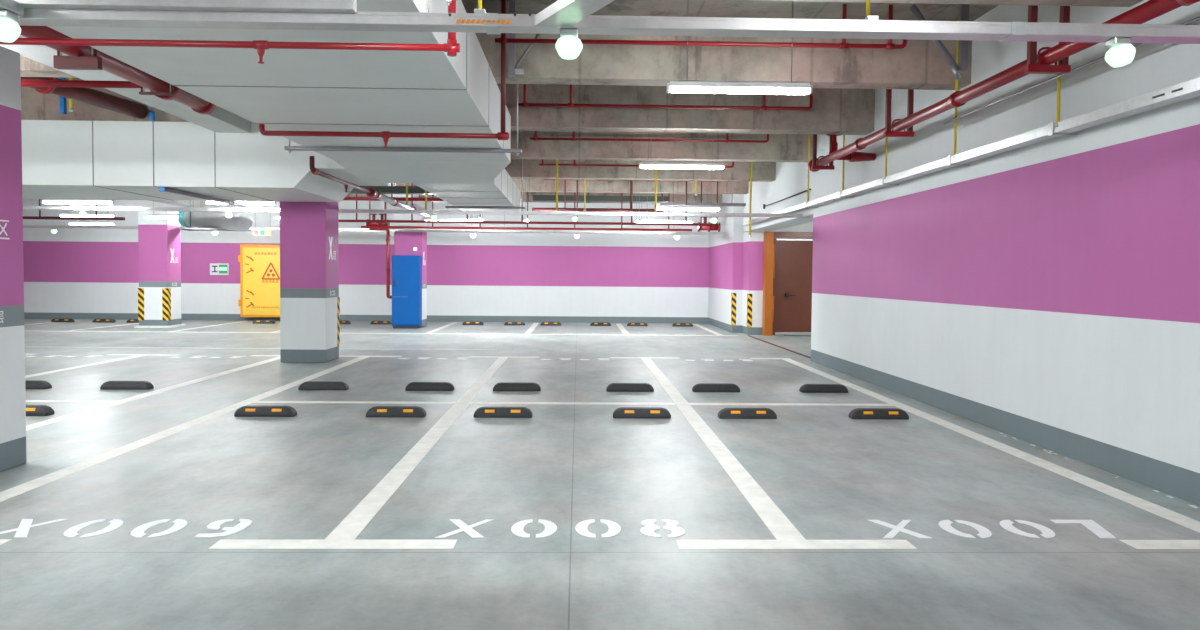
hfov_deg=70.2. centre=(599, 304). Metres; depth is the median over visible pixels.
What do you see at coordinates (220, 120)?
ceiling beam
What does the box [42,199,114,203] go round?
tube light
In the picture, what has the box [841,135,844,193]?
hanging rod
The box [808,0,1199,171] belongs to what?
pipe
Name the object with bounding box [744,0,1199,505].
wall
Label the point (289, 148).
hanger
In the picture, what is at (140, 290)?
guard
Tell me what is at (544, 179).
pipe
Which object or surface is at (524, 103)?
pipe
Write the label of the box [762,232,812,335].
door
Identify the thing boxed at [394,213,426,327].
column
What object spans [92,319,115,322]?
wheel stop
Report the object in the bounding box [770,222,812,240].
doorway
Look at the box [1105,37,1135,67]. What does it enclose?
lamp
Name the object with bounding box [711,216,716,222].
lamp
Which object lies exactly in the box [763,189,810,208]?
conduit
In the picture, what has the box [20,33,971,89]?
ceiling beam
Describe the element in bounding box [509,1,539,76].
brace
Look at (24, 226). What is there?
cable tray
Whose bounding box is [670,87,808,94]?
diffuser
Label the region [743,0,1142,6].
ceiling beam
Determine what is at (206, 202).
tube light
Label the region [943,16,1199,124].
conduit
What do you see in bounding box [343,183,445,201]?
pipe
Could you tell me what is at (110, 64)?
pipe
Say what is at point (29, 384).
wheel stop
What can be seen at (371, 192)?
pipe
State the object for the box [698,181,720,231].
valve manifold
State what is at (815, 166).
hanger
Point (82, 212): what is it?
lamp
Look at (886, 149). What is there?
hanging rod
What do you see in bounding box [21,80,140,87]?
pipe
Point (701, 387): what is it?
wheel stop
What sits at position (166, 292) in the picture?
guard
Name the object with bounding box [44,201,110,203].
diffuser
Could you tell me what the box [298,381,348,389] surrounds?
wheel stop
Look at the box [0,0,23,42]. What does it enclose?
lamp
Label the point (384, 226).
pipe
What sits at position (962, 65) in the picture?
brace
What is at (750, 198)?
hanging rod
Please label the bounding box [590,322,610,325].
wheel stop
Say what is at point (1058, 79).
hanging rod
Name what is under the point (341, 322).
wheel stop
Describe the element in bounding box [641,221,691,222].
diffuser
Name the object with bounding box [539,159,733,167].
pipe
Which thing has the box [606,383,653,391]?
wheel stop
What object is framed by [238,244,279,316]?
door
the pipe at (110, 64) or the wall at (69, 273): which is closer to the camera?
the pipe at (110, 64)
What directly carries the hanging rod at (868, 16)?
hanging from the ceiling
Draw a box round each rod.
[59,77,66,113]
[69,78,72,111]
[405,183,408,204]
[424,190,426,209]
[474,0,485,12]
[556,159,557,210]
[583,180,585,210]
[655,161,656,211]
[695,181,696,195]
[748,162,751,236]
[806,134,809,205]
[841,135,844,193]
[863,0,878,19]
[884,137,887,179]
[952,18,958,158]
[1055,6,1060,127]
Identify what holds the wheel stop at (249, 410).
on the floor
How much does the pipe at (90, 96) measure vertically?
0.250 m
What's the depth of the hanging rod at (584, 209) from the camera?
18.42 m
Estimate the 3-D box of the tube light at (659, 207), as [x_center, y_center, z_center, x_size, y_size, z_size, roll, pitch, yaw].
[1.663,-2.524,16.169,1.248,1.462,0.080,0,2,-1]
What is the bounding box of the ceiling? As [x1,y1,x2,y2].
[461,0,997,20]
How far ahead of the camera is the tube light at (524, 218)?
19.43 m
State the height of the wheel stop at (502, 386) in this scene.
0.103 m
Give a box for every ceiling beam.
[0,35,431,209]
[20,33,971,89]
[21,77,874,134]
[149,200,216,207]
[346,192,721,203]
[395,179,748,193]
[505,159,775,181]
[511,130,812,161]
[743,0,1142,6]
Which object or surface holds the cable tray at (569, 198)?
hanging from the ceiling
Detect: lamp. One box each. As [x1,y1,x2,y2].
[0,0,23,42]
[51,228,56,233]
[80,210,85,215]
[226,211,231,217]
[555,29,582,59]
[572,215,577,221]
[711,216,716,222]
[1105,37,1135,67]
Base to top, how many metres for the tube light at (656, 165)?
1.152 m
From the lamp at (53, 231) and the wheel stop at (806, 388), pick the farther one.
the lamp at (53, 231)
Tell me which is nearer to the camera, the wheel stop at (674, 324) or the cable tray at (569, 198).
the cable tray at (569, 198)
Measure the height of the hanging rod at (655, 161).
1.560 m
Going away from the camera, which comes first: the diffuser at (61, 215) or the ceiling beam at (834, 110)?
the ceiling beam at (834, 110)
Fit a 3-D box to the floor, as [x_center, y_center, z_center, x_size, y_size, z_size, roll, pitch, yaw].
[-4.912,1.216,9.727,27.300,0.205,34.200,0,2,-1]
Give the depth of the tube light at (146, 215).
19.65 m
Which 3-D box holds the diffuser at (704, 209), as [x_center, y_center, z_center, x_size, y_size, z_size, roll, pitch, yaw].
[1.657,-1.814,16.194,1.190,0.042,0.064,0,2,-1]
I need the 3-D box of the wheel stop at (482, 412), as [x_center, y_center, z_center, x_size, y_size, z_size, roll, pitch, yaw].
[-1.018,1.126,8.972,0.610,0.103,0.160,0,2,-1]
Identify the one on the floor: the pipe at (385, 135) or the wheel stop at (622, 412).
the wheel stop at (622, 412)
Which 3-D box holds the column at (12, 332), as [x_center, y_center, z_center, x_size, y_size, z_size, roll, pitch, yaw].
[-4.796,-0.332,6.172,0.764,3.150,0.760,0,2,-1]
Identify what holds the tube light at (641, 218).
hanging from the ceiling
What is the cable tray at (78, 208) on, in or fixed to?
hanging from the hanging rod at (556, 159)
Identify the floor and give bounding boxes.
[0,319,1199,629]
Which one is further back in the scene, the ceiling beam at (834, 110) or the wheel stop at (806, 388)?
the ceiling beam at (834, 110)
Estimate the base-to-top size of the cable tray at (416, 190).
1.100 m
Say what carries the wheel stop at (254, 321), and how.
on the floor
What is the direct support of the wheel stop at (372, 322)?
on the floor
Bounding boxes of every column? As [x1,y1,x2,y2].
[0,46,26,471]
[134,211,184,327]
[280,201,338,361]
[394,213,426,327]
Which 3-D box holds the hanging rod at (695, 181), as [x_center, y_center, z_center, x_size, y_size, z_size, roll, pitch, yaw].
[2.083,-2.847,18.470,0.060,0.970,0.052,0,2,-1]
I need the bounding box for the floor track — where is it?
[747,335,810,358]
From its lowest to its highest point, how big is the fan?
1.886 m
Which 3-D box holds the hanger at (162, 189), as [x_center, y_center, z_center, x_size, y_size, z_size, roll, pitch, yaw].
[-6.029,-1.649,13.571,0.080,0.062,3.860,0,2,-1]
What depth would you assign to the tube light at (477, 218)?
19.37 m
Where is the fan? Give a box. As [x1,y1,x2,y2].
[178,200,252,230]
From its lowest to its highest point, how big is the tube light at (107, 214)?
1.472 m
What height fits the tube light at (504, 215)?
1.452 m
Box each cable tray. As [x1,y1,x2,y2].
[14,0,1199,43]
[23,206,812,217]
[23,225,723,234]
[349,186,434,195]
[533,192,667,202]
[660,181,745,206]
[743,77,1199,225]
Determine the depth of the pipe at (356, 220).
18.90 m
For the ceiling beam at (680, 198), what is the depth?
24.15 m
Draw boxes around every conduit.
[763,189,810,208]
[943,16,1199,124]
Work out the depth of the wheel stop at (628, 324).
25.05 m
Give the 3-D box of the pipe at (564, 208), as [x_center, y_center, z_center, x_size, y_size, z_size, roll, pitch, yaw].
[-0.047,-2.793,20.119,3.100,1.230,0.099,0,2,-1]
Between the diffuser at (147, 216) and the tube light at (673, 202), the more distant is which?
the diffuser at (147, 216)
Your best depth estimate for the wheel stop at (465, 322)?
24.93 m
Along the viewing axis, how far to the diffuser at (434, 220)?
19.83 m
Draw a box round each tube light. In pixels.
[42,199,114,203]
[59,204,115,216]
[68,210,115,224]
[145,200,177,217]
[205,201,276,204]
[424,218,476,220]
[465,215,510,226]
[475,216,484,220]
[523,179,529,220]
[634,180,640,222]
[636,218,679,228]
[639,132,724,168]
[640,180,692,222]
[654,161,719,210]
[666,0,812,94]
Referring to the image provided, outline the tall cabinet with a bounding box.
[392,255,421,328]
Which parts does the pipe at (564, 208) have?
hanger rod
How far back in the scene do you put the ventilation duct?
9.09 m
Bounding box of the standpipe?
[369,228,391,298]
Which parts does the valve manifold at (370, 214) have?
hanger rod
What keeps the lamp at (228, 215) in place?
attached to the cable tray at (78, 208)
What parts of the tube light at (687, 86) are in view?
chain, chain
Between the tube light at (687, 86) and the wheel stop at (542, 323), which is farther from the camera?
the wheel stop at (542, 323)
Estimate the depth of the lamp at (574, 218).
15.90 m
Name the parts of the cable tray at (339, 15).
lid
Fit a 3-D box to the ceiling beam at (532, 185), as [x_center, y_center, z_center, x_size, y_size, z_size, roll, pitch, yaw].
[-7.419,-3.176,20.969,22.200,0.650,0.300,0,2,-1]
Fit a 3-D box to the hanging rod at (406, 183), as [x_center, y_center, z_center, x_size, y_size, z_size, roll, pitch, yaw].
[-3.581,-2.568,15.833,0.060,1.440,0.052,0,2,-1]
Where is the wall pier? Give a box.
[708,194,763,334]
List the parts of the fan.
mounting plate, casing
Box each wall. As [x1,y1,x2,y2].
[23,199,708,323]
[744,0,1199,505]
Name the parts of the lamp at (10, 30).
globe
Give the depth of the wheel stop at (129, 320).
24.67 m
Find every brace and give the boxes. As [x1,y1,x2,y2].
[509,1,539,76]
[909,4,968,79]
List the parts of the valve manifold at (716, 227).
hanger rod, hanger rod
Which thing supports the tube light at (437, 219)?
hanging from the ceiling
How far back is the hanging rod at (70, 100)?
10.93 m
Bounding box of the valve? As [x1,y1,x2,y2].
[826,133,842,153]
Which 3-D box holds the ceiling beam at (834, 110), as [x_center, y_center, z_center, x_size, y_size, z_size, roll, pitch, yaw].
[-7.217,-2.854,11.852,22.138,0.650,0.350,0,2,-1]
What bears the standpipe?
attached to the tall cabinet
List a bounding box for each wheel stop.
[25,380,51,389]
[26,405,54,415]
[51,318,74,321]
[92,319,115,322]
[100,381,153,389]
[127,319,138,322]
[234,405,296,416]
[253,320,274,323]
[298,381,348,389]
[340,321,350,323]
[366,406,425,417]
[370,321,391,324]
[405,382,453,390]
[462,321,483,324]
[473,406,531,417]
[493,382,540,390]
[504,322,524,324]
[540,322,560,325]
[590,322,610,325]
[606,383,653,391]
[613,407,670,418]
[627,323,647,325]
[672,323,692,326]
[692,383,739,391]
[718,408,776,418]
[799,384,847,392]
[848,408,908,419]
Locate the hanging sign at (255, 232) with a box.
[253,230,271,235]
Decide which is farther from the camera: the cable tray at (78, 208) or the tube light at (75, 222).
the tube light at (75, 222)
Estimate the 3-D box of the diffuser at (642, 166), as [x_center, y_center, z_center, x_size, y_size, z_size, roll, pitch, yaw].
[1.187,-1.994,12.372,1.190,0.042,0.064,0,2,-1]
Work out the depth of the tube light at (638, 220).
19.52 m
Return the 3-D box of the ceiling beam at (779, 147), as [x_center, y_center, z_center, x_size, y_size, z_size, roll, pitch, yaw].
[-7.264,-2.961,14.899,22.200,0.650,0.290,0,2,-1]
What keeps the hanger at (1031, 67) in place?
hanging from the ceiling
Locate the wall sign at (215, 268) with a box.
[210,263,228,274]
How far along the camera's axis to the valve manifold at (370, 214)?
21.75 m
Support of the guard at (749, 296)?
attached to the wall pier
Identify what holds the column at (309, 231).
on the floor
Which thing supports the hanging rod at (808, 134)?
hanging from the ceiling
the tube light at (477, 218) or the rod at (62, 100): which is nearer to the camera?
the rod at (62, 100)
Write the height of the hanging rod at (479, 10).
1.535 m
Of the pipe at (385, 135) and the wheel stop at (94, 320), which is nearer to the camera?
the pipe at (385, 135)
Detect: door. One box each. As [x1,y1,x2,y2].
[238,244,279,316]
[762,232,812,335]
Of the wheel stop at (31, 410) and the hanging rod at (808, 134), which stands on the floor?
the wheel stop at (31, 410)
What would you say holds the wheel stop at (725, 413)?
on the floor
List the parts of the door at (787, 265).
frame, stop rail, frame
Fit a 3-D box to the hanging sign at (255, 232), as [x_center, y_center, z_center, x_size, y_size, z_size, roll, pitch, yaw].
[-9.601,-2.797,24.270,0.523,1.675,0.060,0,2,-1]
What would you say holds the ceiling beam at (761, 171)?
attached to the ceiling
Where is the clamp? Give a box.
[147,105,154,120]
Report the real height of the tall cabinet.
1.980 m
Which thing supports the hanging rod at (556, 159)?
hanging from the ceiling
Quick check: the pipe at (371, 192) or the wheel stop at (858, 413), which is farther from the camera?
the pipe at (371, 192)
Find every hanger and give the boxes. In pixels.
[53,47,101,69]
[139,84,173,94]
[159,187,266,210]
[284,84,521,155]
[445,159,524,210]
[811,134,833,169]
[883,89,913,136]
[1024,5,1070,73]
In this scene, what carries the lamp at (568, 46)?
attached to the cable tray at (339, 15)
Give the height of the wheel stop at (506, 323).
0.103 m
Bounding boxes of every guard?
[138,288,143,319]
[162,288,170,319]
[337,297,339,345]
[731,293,735,324]
[747,294,751,326]
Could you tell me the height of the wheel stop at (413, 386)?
0.103 m
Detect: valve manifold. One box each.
[366,196,389,228]
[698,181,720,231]
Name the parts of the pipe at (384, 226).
hanger rod, hanger rod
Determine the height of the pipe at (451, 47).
1.471 m
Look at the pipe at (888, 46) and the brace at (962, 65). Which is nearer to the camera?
the brace at (962, 65)
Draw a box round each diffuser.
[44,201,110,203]
[61,215,112,216]
[70,223,113,224]
[147,216,177,217]
[434,220,476,220]
[641,165,722,168]
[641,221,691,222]
[657,208,718,210]
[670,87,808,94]
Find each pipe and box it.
[0,0,459,63]
[20,26,215,114]
[21,77,147,118]
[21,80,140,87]
[23,199,124,219]
[259,0,508,147]
[309,156,428,217]
[339,180,712,225]
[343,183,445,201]
[361,192,691,230]
[495,4,906,49]
[518,84,812,110]
[530,131,768,142]
[532,179,663,211]
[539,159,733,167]
[544,179,714,181]
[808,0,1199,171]
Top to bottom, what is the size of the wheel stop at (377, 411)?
0.103 m
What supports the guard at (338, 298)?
attached to the column at (309, 231)
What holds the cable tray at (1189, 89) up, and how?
attached to the wall at (1046, 293)
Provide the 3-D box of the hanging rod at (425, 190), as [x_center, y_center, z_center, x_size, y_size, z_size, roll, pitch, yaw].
[-3.535,-2.630,17.334,0.060,1.420,0.052,0,2,-1]
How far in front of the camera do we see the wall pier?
22.51 m
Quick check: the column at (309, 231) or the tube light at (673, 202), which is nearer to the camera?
the column at (309, 231)
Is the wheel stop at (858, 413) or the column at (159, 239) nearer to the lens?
the wheel stop at (858, 413)
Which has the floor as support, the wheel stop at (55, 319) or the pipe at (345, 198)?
the wheel stop at (55, 319)
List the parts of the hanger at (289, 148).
threaded rod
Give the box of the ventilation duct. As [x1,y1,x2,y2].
[21,0,519,210]
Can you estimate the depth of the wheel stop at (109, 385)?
10.77 m
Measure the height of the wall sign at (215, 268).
0.358 m
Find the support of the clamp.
attached to the pipe at (90, 96)
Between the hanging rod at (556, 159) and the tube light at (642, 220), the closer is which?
the hanging rod at (556, 159)
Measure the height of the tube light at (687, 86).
1.132 m
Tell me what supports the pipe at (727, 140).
hanging from the ceiling
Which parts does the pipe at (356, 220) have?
hanger rod, hanger rod, hanger rod, hanger rod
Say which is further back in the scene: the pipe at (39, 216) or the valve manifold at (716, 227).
the valve manifold at (716, 227)
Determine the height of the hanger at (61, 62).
1.340 m
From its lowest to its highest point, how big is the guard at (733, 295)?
0.850 m
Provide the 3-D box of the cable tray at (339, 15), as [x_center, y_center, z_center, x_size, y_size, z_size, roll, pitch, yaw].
[-0.140,-1.285,3.421,8.358,0.104,1.092,0,2,-1]
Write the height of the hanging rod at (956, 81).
1.454 m
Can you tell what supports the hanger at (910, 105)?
hanging from the ceiling
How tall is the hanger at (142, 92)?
1.285 m
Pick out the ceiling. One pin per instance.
(672, 8)

